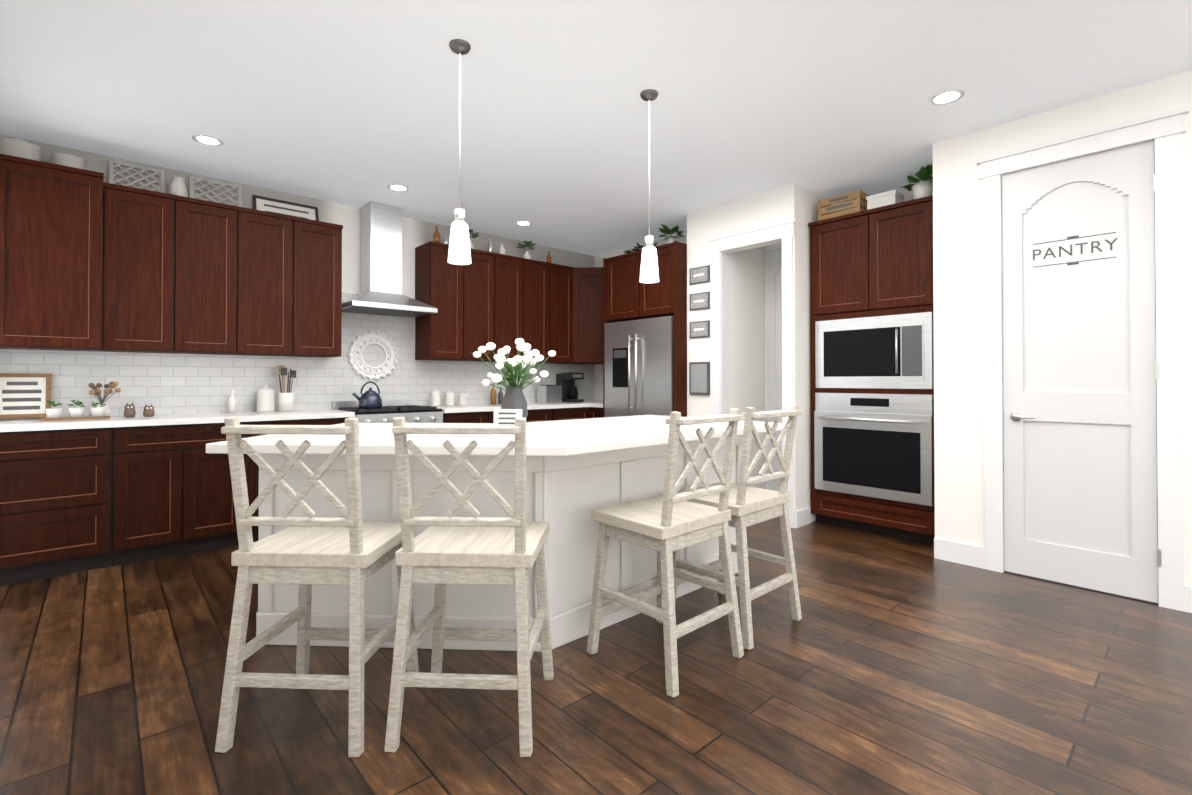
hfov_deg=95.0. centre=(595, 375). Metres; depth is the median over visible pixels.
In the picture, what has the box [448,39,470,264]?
pendant light
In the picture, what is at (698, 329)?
pictures
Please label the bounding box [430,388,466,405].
canisters
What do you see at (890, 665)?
floor
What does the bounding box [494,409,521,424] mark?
sign
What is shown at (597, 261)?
wall
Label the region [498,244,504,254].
decor
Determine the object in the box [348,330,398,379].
wreath
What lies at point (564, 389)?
coffee maker
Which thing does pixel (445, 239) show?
decor
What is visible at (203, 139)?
recessed light
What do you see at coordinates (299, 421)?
base cabinet
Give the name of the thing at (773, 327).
door frame
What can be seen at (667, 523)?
stool
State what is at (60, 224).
upper cabinet
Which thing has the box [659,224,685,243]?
potted plant
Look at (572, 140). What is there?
ceiling
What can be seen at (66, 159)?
decor
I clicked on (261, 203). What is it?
decor
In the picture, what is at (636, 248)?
plant
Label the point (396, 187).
recessed light
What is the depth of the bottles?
5.71 m
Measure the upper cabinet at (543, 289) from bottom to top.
1.090 m
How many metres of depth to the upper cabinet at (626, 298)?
5.39 m
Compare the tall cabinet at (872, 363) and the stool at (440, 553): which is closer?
the stool at (440, 553)
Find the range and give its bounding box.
[332,399,442,422]
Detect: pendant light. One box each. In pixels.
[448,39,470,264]
[640,89,658,282]
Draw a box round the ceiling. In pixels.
[0,0,1191,255]
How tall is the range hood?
0.961 m
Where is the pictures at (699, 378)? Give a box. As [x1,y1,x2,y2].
[689,362,709,394]
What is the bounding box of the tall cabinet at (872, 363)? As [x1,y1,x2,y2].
[808,195,934,544]
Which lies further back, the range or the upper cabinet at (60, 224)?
the range
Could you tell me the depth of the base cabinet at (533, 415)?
5.54 m
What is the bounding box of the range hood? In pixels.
[342,201,437,317]
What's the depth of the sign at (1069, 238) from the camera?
3.11 m
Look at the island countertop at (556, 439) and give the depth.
2.41 m
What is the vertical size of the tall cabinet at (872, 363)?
2.460 m
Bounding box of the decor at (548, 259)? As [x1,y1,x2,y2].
[546,251,550,262]
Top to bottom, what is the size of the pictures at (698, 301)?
0.150 m
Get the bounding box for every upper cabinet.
[0,154,119,353]
[120,185,251,357]
[248,209,343,357]
[412,241,471,361]
[472,249,515,361]
[516,257,571,365]
[572,262,607,365]
[604,242,686,321]
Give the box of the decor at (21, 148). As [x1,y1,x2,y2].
[0,138,41,160]
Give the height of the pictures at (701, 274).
0.150 m
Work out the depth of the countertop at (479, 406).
5.25 m
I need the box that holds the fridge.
[605,316,673,416]
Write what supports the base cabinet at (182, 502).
on the floor
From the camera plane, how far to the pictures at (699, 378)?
5.01 m
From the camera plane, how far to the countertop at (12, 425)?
3.60 m
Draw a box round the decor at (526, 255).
[516,241,534,258]
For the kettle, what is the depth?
4.54 m
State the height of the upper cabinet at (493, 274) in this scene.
1.090 m
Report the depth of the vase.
2.97 m
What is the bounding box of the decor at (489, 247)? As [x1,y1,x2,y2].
[487,239,492,251]
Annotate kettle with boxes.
[352,381,381,408]
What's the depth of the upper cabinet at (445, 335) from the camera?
5.20 m
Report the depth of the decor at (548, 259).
6.16 m
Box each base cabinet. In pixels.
[0,426,131,584]
[128,422,259,562]
[260,418,345,434]
[442,410,493,422]
[526,410,547,421]
[548,406,587,420]
[588,406,604,417]
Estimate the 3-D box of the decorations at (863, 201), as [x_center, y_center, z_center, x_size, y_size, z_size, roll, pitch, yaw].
[2.193,-1.393,4.216,0.294,0.270,0.889,0,-1,-42]
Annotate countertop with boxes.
[0,410,354,433]
[206,415,785,494]
[432,402,587,413]
[588,402,604,405]
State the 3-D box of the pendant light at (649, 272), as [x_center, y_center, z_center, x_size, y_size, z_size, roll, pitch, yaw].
[0.292,-1.031,2.990,0.108,1.029,0.108,0,-1,-42]
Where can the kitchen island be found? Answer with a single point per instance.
(578, 471)
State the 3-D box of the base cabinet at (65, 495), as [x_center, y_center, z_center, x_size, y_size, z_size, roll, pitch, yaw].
[-3.374,0.757,3.435,0.630,0.880,0.601,0,-1,-42]
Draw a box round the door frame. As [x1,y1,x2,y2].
[765,243,781,490]
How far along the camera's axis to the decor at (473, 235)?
5.49 m
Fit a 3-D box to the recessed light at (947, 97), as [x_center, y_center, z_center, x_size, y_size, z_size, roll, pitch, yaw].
[1.943,-1.544,3.029,0.168,0.003,0.168,0,-1,39]
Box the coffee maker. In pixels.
[537,372,583,402]
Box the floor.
[0,517,1191,794]
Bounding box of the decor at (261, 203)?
[253,195,318,220]
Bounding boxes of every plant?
[624,242,644,252]
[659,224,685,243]
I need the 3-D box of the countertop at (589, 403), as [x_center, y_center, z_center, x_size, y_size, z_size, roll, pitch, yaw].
[0.246,0.320,6.101,0.620,0.040,0.252,0,-1,-42]
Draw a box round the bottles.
[490,383,502,403]
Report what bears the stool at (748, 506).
on the floor
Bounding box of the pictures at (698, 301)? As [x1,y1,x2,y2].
[690,292,709,310]
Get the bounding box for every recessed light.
[192,134,223,145]
[387,184,408,191]
[515,221,531,225]
[929,89,964,104]
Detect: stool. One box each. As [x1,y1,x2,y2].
[215,417,418,756]
[384,417,553,756]
[587,408,743,696]
[673,404,802,649]
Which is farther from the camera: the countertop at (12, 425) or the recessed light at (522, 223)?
the recessed light at (522, 223)
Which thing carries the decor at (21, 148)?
on the upper cabinet at (60, 224)
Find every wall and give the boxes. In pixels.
[0,134,591,298]
[592,236,679,400]
[680,70,1191,612]
[808,191,838,523]
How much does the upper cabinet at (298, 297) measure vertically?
1.090 m
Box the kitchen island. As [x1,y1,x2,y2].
[256,435,742,651]
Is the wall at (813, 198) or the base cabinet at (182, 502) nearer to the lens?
the base cabinet at (182, 502)
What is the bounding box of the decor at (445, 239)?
[433,226,448,243]
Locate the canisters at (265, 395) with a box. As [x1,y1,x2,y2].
[257,365,295,411]
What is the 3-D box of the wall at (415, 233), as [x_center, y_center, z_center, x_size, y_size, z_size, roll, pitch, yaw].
[-1.925,-0.157,5.225,5.270,2.740,0.140,0,-1,-42]
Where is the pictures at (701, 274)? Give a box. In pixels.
[690,265,709,284]
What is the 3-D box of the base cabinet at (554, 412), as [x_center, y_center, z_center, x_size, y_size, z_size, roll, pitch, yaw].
[-0.464,0.780,6.024,0.612,0.880,0.650,0,-1,-42]
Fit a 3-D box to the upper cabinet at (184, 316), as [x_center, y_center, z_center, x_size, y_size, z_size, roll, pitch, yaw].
[-3.035,-0.714,3.915,0.868,1.090,0.361,0,-1,-42]
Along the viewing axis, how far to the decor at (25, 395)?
3.51 m
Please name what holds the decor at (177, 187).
on the upper cabinet at (184, 316)
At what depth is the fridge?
5.34 m
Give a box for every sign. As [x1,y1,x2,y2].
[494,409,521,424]
[1033,232,1115,267]
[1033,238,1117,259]
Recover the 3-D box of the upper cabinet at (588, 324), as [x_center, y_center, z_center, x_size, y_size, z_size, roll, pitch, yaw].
[-0.048,-0.692,6.396,0.674,1.090,0.674,0,-1,-42]
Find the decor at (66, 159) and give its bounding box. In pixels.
[50,153,86,169]
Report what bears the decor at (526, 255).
on the upper cabinet at (543, 289)
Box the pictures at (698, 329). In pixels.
[690,320,709,337]
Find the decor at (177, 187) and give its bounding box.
[109,159,241,206]
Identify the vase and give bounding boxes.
[473,338,555,417]
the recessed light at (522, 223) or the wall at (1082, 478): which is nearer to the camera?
the wall at (1082, 478)
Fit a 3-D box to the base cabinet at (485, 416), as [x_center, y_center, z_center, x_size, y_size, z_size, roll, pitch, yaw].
[-1.362,0.773,5.248,0.520,0.880,0.601,0,-1,-42]
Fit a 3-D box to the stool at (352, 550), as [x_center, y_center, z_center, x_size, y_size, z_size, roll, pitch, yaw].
[-0.952,0.659,1.929,0.486,1.054,0.499,0,0,3]
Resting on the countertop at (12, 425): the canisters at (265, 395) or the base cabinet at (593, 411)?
the canisters at (265, 395)
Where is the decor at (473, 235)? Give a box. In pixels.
[469,229,478,248]
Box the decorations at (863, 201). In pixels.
[818,164,932,220]
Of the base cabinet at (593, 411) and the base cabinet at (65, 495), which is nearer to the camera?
the base cabinet at (65, 495)
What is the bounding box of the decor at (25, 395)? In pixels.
[0,373,120,420]
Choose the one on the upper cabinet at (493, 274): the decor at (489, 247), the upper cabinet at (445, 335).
the decor at (489, 247)

